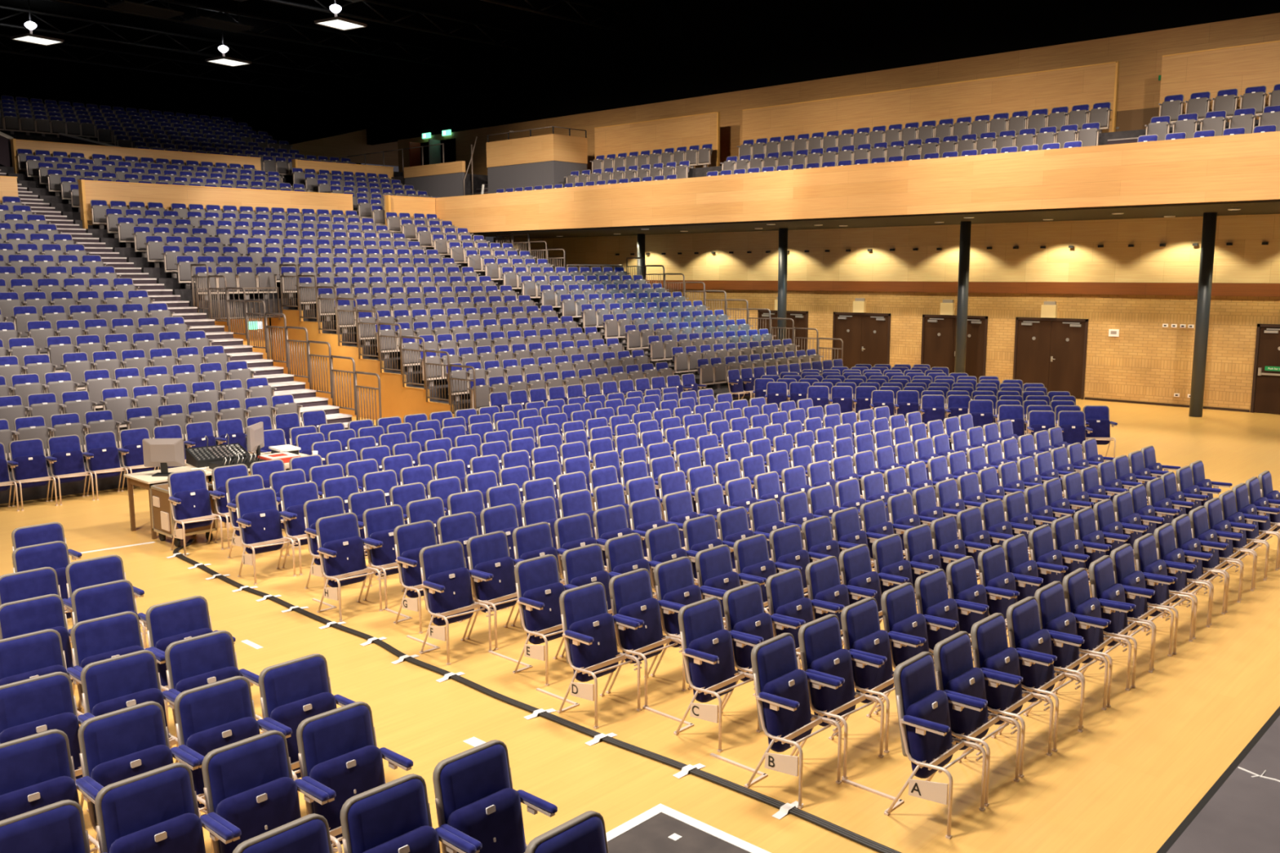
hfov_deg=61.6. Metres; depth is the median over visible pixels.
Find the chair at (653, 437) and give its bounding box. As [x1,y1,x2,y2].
[640,430,673,463]
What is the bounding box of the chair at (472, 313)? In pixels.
[462,306,484,325]
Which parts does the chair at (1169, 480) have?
edge trim, backrest, seat, armrest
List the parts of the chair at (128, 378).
backrest, seat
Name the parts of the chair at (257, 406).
backrest, support frame, seat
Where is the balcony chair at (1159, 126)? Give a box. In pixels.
[1144,115,1172,140]
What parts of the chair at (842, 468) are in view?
edge trim, backrest, seat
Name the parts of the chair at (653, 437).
edge trim, backrest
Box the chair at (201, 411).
[186,401,221,437]
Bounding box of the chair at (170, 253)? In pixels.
[161,245,186,278]
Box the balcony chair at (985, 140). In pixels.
[973,131,996,155]
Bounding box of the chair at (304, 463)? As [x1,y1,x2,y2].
[288,454,322,481]
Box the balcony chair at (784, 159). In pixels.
[774,150,794,169]
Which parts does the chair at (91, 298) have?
backrest, seat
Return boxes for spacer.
[311,598,337,612]
[384,608,412,622]
[406,635,439,654]
[488,650,532,673]
[536,688,579,713]
[642,706,693,733]
[710,752,768,786]
[841,778,904,812]
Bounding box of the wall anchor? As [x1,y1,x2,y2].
[1226,242,1232,245]
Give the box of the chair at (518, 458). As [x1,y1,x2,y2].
[501,449,533,479]
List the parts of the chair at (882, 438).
edge trim, backrest, seat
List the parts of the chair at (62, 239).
backrest, seat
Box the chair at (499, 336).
[489,331,512,352]
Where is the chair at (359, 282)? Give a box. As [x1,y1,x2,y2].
[350,276,372,293]
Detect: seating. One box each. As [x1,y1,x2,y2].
[0,95,356,177]
[0,148,776,345]
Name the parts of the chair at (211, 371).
backrest, seat, support frame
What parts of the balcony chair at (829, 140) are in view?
support frame, seat, backrest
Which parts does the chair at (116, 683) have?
frame, armrest, edge trim, backrest, seat, frame, armrest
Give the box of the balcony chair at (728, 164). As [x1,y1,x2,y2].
[720,155,737,173]
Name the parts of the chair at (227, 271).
backrest, seat, support frame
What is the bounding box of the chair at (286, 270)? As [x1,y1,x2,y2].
[279,266,302,298]
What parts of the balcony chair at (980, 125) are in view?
support frame, seat, backrest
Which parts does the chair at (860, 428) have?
edge trim, backrest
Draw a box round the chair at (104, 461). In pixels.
[83,431,128,500]
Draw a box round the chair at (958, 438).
[950,430,984,468]
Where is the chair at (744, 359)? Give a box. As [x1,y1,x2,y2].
[737,355,756,371]
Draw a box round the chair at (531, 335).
[522,328,544,350]
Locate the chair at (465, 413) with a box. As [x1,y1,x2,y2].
[454,408,477,432]
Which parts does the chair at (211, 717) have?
armrest, frame, edge trim, backrest, seat, frame, armrest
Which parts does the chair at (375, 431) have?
edge trim, backrest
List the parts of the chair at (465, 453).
edge trim, backrest, seat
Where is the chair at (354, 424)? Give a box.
[347,418,373,437]
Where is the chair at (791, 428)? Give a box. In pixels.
[783,420,815,447]
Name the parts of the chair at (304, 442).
seat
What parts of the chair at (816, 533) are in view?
frame, edge trim, backrest, armrest, seat, armrest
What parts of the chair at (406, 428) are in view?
edge trim, backrest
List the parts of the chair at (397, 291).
backrest, seat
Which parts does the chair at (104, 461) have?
edge trim, backrest, seat, armrest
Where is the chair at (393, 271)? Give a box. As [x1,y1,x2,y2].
[384,266,405,282]
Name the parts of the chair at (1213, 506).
edge trim, backrest, frame, seat, armrest, frame, armrest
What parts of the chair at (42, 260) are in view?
backrest, seat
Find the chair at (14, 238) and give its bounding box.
[5,232,31,251]
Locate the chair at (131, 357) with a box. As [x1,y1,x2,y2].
[120,349,152,380]
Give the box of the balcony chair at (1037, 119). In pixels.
[1025,108,1048,134]
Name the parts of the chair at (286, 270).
backrest, seat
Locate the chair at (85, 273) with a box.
[70,266,97,287]
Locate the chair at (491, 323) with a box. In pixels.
[482,318,504,337]
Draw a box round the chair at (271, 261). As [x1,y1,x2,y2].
[260,256,283,281]
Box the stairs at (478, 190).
[470,184,488,195]
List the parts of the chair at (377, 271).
backrest, seat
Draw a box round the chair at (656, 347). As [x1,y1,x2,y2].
[647,335,667,366]
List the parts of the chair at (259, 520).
armrest, frame, row plate, edge trim, backrest, seat, frame, armrest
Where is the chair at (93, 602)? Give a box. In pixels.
[71,579,146,710]
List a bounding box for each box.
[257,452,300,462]
[486,125,587,193]
[774,296,777,310]
[853,297,866,312]
[939,299,955,315]
[1040,301,1057,317]
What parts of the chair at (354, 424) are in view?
edge trim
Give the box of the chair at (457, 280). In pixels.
[448,275,468,291]
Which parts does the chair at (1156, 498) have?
edge trim, backrest, seat, armrest, armrest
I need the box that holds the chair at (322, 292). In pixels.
[315,288,339,320]
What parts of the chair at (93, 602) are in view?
frame, edge trim, backrest, seat, armrest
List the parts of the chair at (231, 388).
backrest, support frame, seat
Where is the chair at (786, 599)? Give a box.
[765,568,839,668]
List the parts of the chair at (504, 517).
frame, edge trim, backrest, seat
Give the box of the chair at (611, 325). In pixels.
[601,314,621,338]
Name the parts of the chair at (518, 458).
edge trim, backrest, seat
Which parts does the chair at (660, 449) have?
edge trim, backrest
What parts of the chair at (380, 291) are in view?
backrest, seat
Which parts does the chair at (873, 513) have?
frame, edge trim, backrest, armrest, seat, armrest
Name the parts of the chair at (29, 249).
backrest, seat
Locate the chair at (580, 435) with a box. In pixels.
[563,429,589,457]
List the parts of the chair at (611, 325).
backrest, seat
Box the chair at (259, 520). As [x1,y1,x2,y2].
[235,488,297,585]
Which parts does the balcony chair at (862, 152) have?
support frame, seat, backrest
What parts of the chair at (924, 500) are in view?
edge trim, backrest, seat, armrest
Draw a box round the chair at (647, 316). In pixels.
[643,312,662,330]
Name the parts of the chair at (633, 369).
backrest, seat, support frame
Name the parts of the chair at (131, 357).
backrest, seat, support frame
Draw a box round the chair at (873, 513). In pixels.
[859,499,912,568]
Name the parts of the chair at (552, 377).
backrest, seat, support frame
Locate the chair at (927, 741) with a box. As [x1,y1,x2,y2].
[884,651,986,839]
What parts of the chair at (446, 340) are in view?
backrest, seat, support frame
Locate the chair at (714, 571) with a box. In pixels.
[695,544,764,628]
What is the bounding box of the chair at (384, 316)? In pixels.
[374,310,398,329]
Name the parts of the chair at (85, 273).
backrest, seat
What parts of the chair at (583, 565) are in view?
frame, edge trim, backrest, seat, armrest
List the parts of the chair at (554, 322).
backrest, seat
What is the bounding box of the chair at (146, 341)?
[131,332,162,359]
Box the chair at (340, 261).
[332,257,353,272]
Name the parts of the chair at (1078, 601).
edge trim, backrest, frame, seat, armrest, frame, armrest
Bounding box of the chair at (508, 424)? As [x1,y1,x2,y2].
[495,418,519,440]
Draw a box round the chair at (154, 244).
[144,235,168,267]
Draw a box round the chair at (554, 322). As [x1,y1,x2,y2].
[545,315,566,334]
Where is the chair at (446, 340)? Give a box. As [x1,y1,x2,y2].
[435,333,460,355]
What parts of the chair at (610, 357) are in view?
backrest, seat, support frame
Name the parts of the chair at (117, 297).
backrest, seat, support frame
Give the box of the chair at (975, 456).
[966,446,998,473]
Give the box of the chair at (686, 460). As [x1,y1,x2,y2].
[676,450,715,490]
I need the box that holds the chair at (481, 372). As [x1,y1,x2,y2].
[464,361,489,393]
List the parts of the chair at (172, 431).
edge trim, backrest, seat, armrest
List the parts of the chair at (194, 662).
frame, armrest, edge trim, backrest, seat, armrest, frame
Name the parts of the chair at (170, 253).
backrest, seat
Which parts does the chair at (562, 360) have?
backrest, seat, support frame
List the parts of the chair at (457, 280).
backrest, seat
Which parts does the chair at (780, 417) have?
edge trim, backrest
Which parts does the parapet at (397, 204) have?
return panel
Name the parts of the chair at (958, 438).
edge trim, backrest, seat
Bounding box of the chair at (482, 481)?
[464,470,497,508]
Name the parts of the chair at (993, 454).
edge trim, backrest, seat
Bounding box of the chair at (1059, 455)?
[1050,446,1086,497]
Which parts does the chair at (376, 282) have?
backrest, seat, support frame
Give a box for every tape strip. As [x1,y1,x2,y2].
[167,552,189,558]
[187,563,211,568]
[205,573,230,579]
[232,586,257,591]
[255,595,280,601]
[281,605,308,613]
[319,621,346,629]
[360,636,386,645]
[391,654,419,664]
[435,671,465,682]
[523,708,555,719]
[584,733,617,746]
[672,763,705,778]
[772,800,803,819]
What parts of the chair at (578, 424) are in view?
edge trim, backrest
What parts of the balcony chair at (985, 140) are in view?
support frame, seat, backrest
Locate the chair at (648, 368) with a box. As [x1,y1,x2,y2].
[640,363,662,388]
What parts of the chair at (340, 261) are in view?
backrest, seat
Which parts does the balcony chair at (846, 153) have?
support frame, seat, backrest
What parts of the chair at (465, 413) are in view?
edge trim, backrest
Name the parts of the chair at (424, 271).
backrest, seat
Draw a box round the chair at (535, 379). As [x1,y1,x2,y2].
[524,373,550,394]
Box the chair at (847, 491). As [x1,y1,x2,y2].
[835,478,885,530]
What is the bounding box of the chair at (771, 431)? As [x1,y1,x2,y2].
[763,423,795,452]
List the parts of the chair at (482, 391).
backrest, seat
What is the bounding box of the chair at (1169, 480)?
[1160,471,1205,519]
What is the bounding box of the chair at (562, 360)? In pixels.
[553,355,577,377]
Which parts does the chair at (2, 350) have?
backrest, seat, support frame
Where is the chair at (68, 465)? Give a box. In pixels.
[46,434,94,505]
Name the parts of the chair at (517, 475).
edge trim, backrest, seat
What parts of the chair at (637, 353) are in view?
backrest, seat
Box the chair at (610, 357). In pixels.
[601,351,623,373]
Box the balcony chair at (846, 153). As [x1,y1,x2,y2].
[835,144,855,165]
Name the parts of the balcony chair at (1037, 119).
seat, backrest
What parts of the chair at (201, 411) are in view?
backrest, seat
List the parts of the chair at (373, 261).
backrest, seat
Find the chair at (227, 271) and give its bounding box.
[214,266,239,299]
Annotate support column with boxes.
[637,233,644,279]
[777,227,787,344]
[954,221,971,373]
[1188,212,1217,417]
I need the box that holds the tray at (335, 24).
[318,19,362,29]
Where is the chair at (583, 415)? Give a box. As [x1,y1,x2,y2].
[570,409,591,431]
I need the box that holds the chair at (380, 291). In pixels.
[371,286,393,304]
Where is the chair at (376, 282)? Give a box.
[368,276,389,293]
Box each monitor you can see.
[142,438,185,476]
[246,422,264,457]
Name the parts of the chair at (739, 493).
edge trim, backrest, seat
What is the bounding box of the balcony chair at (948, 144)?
[936,135,958,157]
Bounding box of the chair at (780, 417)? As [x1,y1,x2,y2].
[769,410,804,435]
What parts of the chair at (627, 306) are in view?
backrest, seat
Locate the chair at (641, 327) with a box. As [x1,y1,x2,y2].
[637,324,657,353]
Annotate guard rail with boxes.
[190,263,209,313]
[195,287,279,319]
[207,275,227,325]
[226,287,247,338]
[244,299,266,352]
[264,312,287,367]
[279,263,298,310]
[285,326,309,382]
[297,275,318,322]
[307,340,332,398]
[316,285,337,334]
[330,355,355,414]
[336,297,358,347]
[354,371,382,426]
[356,309,379,360]
[377,322,402,374]
[400,335,425,389]
[424,349,450,404]
[448,364,476,413]
[495,232,512,247]
[511,233,529,253]
[528,240,546,259]
[546,248,564,267]
[566,264,622,271]
[626,257,644,279]
[644,265,664,288]
[664,273,684,296]
[684,281,705,305]
[704,290,726,314]
[725,298,747,324]
[747,308,770,334]
[770,317,794,343]
[793,327,817,354]
[817,337,843,363]
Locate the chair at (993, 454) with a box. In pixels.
[984,441,1017,485]
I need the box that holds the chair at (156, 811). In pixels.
[94,762,233,852]
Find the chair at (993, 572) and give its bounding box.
[972,545,1042,660]
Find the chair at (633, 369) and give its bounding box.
[625,364,647,390]
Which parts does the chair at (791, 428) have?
edge trim, backrest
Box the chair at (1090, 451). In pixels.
[1081,438,1113,468]
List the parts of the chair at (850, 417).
edge trim, backrest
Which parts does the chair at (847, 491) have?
edge trim, backrest, seat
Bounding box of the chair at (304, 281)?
[294,276,318,309]
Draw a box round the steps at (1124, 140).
[1107,137,1137,144]
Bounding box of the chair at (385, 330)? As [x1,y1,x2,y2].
[374,322,399,358]
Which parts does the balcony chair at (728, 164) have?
support frame, seat, backrest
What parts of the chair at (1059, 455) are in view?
edge trim, backrest, seat, armrest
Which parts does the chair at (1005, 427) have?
edge trim, backrest, seat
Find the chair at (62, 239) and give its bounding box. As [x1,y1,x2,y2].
[52,233,77,254]
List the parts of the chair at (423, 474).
edge trim, backrest, seat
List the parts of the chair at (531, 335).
backrest, seat, support frame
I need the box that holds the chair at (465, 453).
[448,444,477,475]
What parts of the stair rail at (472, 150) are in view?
post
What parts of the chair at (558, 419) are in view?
edge trim, backrest, seat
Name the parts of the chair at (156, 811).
frame, backrest, seat, frame, armrest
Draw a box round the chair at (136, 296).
[126,289,154,312]
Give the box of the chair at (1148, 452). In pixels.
[1141,445,1181,477]
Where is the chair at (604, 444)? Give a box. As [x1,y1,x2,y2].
[587,437,621,469]
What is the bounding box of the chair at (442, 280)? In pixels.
[433,275,453,292]
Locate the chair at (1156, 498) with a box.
[1146,477,1194,528]
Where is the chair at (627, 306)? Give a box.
[621,302,639,319]
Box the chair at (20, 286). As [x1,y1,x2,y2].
[9,278,39,306]
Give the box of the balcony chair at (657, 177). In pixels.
[653,175,664,180]
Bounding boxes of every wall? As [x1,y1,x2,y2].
[0,53,360,164]
[0,131,13,166]
[58,133,119,146]
[214,317,271,359]
[271,309,453,422]
[282,0,1279,175]
[289,128,398,166]
[403,160,465,197]
[493,213,1279,283]
[594,40,1279,168]
[666,288,1279,412]
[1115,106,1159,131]
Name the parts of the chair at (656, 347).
backrest, seat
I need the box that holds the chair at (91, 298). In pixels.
[76,290,105,314]
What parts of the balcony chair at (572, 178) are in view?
seat, backrest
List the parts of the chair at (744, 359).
backrest, seat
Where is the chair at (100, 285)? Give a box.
[87,277,115,303]
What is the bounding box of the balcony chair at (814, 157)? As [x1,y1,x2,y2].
[804,147,823,167]
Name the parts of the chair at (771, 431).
edge trim, backrest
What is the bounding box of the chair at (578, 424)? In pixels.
[561,420,590,441]
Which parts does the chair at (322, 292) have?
backrest, seat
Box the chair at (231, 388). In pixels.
[217,378,250,408]
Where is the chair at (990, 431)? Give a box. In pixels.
[982,422,1017,443]
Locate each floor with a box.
[0,128,402,183]
[0,352,251,504]
[0,398,1279,852]
[289,182,753,403]
[391,173,488,195]
[477,119,1261,188]
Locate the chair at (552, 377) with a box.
[542,371,567,399]
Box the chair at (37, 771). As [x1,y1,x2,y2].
[0,728,99,852]
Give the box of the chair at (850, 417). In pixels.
[840,411,872,438]
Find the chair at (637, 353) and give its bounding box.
[631,349,652,370]
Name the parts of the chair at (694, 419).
edge trim, backrest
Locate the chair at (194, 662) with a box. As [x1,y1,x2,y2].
[164,630,264,763]
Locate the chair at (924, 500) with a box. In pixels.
[912,485,959,539]
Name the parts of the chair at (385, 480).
edge trim, backrest, seat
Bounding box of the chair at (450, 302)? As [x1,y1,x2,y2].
[440,296,462,314]
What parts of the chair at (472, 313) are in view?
backrest, seat, support frame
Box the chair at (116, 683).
[80,649,177,812]
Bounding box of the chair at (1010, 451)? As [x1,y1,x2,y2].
[1000,437,1034,462]
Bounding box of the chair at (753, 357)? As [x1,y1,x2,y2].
[749,353,768,368]
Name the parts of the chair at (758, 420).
edge trim, backrest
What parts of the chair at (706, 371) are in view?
backrest, seat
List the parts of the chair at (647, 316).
backrest, seat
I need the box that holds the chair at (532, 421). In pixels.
[520,415,543,442]
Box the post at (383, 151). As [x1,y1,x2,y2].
[365,151,384,166]
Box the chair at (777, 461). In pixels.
[765,449,807,491]
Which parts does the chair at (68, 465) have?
edge trim, backrest, seat, armrest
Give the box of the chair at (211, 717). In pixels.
[173,675,293,852]
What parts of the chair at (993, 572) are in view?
frame, edge trim, backrest, seat, armrest, armrest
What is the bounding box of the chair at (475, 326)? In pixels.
[465,319,488,339]
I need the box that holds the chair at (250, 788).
[201,730,337,852]
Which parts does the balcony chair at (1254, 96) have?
seat, backrest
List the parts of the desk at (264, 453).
leg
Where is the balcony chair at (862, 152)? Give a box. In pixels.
[851,143,871,164]
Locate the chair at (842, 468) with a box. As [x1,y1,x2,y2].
[831,455,862,498]
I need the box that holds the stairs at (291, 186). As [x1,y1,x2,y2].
[291,186,715,399]
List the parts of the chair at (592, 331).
backrest, seat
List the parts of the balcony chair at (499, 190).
backrest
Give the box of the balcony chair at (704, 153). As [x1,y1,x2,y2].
[696,143,713,167]
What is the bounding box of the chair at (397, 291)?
[388,286,410,303]
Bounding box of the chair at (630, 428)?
[614,422,640,446]
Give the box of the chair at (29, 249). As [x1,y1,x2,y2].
[17,243,43,262]
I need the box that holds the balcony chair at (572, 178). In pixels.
[564,170,579,186]
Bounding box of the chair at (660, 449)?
[646,441,676,467]
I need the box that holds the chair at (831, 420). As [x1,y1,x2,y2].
[822,413,853,434]
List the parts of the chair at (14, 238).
backrest, seat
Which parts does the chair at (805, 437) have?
edge trim, backrest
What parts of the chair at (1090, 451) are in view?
edge trim, backrest, seat, armrest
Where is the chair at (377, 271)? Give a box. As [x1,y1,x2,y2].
[368,266,389,282]
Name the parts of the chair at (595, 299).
backrest, seat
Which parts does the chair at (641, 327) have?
backrest, seat, support frame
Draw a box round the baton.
[480,184,484,194]
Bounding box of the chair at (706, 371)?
[696,358,716,389]
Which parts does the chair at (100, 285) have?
backrest, seat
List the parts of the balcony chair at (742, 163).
seat, backrest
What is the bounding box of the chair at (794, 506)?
[780,491,831,550]
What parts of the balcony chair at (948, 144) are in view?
support frame, seat, backrest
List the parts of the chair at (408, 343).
backrest, seat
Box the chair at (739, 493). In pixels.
[724,476,762,529]
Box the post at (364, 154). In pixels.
[347,153,365,164]
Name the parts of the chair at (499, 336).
backrest, seat, support frame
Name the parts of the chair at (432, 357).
backrest, seat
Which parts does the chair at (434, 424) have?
edge trim, backrest, seat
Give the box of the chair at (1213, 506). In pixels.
[1197,497,1256,600]
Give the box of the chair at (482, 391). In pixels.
[467,377,494,414]
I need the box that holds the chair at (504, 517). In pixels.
[480,503,519,608]
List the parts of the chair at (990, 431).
edge trim, backrest, seat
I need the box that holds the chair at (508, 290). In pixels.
[499,284,519,301]
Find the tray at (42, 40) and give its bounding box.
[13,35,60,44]
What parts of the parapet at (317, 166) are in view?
return panel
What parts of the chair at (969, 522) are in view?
frame, edge trim, backrest, seat, armrest, armrest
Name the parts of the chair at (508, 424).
edge trim, backrest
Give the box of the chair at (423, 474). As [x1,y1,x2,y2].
[400,464,433,498]
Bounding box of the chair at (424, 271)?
[416,266,435,281]
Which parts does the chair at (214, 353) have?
backrest, seat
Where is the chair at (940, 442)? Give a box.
[932,433,966,456]
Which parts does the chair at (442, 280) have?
backrest, seat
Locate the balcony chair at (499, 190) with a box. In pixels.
[493,188,504,193]
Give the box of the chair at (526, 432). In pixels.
[510,426,538,448]
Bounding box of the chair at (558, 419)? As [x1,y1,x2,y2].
[546,412,568,439]
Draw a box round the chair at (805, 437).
[794,430,833,462]
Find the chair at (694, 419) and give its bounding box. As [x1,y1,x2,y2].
[682,413,710,435]
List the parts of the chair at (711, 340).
backrest, seat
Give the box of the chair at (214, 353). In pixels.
[201,345,231,377]
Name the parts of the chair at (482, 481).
edge trim, backrest, seat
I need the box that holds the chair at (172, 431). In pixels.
[151,424,193,470]
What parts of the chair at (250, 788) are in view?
frame, armrest, edge trim, backrest, seat, frame, armrest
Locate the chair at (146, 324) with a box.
[137,316,166,346]
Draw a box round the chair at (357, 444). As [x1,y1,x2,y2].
[346,435,376,460]
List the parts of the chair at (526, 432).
edge trim, backrest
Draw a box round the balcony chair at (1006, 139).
[992,129,1016,153]
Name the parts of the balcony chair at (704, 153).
seat, backrest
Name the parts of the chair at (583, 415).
edge trim, backrest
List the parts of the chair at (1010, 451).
edge trim, backrest, seat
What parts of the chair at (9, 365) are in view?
backrest, seat, support frame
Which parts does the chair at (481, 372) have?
backrest, seat, support frame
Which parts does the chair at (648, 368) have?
backrest, seat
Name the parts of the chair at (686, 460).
edge trim, backrest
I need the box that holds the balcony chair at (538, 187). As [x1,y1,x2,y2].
[533,185,542,190]
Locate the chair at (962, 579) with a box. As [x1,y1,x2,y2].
[946,555,1014,652]
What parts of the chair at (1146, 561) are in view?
edge trim, backrest, frame, seat, armrest, frame, armrest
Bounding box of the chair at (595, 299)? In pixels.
[587,293,606,309]
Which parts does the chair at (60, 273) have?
backrest, seat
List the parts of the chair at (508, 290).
backrest, seat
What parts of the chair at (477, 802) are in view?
frame, armrest, edge trim, backrest, seat, armrest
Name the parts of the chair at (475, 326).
backrest, seat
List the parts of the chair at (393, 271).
backrest, seat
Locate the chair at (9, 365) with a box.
[0,355,26,394]
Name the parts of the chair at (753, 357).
backrest, seat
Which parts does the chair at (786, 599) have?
frame, edge trim, backrest, armrest, seat, armrest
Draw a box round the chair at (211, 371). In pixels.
[199,362,230,391]
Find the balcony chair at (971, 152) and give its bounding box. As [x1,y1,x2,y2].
[959,149,977,156]
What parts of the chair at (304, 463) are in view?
edge trim, backrest, seat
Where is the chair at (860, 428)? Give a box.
[853,420,875,448]
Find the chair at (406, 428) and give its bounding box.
[386,422,412,442]
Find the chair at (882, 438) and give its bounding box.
[873,429,896,462]
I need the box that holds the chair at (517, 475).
[498,465,529,502]
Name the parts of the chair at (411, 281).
backrest, seat, support frame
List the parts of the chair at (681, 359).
backrest, seat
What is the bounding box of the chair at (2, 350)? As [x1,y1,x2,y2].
[0,338,10,355]
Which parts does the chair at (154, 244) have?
backrest, seat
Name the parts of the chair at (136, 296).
backrest, seat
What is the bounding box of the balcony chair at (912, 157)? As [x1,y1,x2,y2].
[905,154,921,160]
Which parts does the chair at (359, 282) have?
backrest, seat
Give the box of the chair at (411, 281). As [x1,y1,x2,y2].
[401,275,422,293]
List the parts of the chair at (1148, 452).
edge trim, backrest, seat, armrest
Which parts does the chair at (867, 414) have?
edge trim, backrest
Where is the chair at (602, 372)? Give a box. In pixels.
[593,367,617,393]
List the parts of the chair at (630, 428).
edge trim, backrest, seat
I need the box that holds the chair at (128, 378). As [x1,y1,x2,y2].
[113,367,146,404]
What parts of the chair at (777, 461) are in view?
edge trim, backrest, seat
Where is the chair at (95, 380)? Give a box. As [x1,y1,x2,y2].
[81,368,117,410]
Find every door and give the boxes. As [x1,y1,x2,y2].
[408,142,429,166]
[428,137,456,164]
[757,310,808,355]
[831,311,890,368]
[920,314,987,382]
[1013,316,1088,399]
[1250,324,1279,413]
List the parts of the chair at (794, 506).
frame, armrest, edge trim, backrest, seat, armrest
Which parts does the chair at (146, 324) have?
backrest, seat, support frame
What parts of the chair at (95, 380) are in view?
backrest, seat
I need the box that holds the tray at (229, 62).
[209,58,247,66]
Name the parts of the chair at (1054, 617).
edge trim, backrest, frame, seat, armrest, frame, armrest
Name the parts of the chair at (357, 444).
edge trim, backrest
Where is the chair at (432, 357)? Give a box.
[418,349,444,386]
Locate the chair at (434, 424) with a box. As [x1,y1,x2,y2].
[415,419,440,439]
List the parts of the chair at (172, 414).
backrest, seat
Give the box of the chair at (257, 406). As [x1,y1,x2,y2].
[243,396,276,429]
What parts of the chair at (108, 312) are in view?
backrest, seat, support frame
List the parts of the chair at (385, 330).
backrest, seat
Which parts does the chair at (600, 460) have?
edge trim, backrest, seat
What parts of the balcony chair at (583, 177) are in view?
support frame, seat, backrest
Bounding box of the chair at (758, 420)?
[750,413,784,434]
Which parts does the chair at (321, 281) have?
backrest, seat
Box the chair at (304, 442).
[295,432,324,455]
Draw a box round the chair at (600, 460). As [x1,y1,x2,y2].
[592,450,621,483]
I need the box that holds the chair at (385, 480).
[362,469,398,506]
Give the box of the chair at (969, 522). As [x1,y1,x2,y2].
[956,506,1013,584]
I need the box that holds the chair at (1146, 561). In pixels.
[1124,533,1195,654]
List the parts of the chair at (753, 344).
backrest, seat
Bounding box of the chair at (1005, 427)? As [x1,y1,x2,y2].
[997,419,1019,451]
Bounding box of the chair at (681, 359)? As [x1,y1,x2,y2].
[671,346,691,377]
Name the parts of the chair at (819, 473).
edge trim, backrest, seat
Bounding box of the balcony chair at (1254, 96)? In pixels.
[1239,85,1267,115]
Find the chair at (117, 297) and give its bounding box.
[102,290,130,313]
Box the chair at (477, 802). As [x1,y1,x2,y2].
[432,739,557,852]
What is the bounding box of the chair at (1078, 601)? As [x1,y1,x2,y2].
[1053,568,1132,707]
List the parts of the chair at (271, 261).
backrest, seat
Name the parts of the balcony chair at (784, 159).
support frame, seat, backrest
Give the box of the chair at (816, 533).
[801,515,856,584]
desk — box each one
[123,465,212,539]
[185,451,324,528]
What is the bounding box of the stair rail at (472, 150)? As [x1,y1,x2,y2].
[463,136,477,195]
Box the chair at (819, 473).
[807,460,837,505]
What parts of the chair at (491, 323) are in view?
backrest, seat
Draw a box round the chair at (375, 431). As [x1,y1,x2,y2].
[357,425,384,446]
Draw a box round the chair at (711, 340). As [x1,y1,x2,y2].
[700,332,719,350]
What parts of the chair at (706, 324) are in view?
backrest, seat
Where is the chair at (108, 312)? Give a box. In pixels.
[95,303,124,328]
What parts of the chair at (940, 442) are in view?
edge trim, backrest, seat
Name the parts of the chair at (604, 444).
backrest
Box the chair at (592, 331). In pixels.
[583,326,604,346]
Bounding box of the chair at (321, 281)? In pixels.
[314,276,337,293]
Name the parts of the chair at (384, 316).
backrest, seat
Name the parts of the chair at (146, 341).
backrest, seat, support frame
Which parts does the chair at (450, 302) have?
backrest, seat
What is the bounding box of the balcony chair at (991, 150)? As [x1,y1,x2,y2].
[979,147,997,155]
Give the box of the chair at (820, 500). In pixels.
[807,484,859,540]
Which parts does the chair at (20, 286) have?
backrest, seat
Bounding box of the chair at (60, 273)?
[44,266,72,287]
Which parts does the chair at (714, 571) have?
frame, armrest, edge trim, backrest, seat, armrest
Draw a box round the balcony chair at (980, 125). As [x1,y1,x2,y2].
[968,114,990,139]
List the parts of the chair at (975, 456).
edge trim, backrest, seat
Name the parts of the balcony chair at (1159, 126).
seat, support frame, backrest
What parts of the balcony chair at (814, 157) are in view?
support frame, seat, backrest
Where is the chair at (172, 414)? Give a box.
[155,404,191,440]
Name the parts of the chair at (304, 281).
backrest, seat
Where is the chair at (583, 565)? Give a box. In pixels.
[559,543,617,657]
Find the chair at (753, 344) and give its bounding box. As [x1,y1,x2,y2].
[748,341,766,359]
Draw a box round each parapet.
[0,175,17,203]
[9,138,261,173]
[77,179,352,228]
[291,159,393,187]
[383,195,435,232]
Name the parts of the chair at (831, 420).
edge trim, backrest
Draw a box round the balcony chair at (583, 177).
[575,169,591,186]
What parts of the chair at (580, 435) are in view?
edge trim, backrest, seat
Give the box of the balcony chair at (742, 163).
[733,154,751,173]
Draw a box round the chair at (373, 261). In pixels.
[364,257,385,272]
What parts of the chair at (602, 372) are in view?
backrest, seat, support frame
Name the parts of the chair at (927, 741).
edge trim, frame, backrest, armrest, row plate, seat, frame, armrest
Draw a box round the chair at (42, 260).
[32,254,59,278]
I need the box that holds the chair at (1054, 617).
[1025,581,1108,727]
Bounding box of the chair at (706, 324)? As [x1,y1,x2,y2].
[702,320,719,337]
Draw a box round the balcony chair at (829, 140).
[820,130,839,151]
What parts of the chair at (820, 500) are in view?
edge trim, backrest, seat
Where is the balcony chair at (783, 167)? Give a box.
[776,164,789,170]
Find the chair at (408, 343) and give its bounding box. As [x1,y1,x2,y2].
[397,335,422,372]
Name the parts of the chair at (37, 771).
backrest, edge trim, seat, frame, armrest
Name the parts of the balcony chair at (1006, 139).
support frame, seat, backrest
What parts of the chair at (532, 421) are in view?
edge trim, backrest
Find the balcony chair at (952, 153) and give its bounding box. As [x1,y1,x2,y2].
[942,151,958,157]
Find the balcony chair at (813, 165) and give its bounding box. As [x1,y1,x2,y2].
[804,162,820,168]
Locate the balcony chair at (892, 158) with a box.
[886,155,903,162]
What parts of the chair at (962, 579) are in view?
frame, edge trim, backrest, armrest, seat, armrest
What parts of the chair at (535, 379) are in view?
backrest, seat, support frame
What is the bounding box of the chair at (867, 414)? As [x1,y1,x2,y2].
[857,408,889,435]

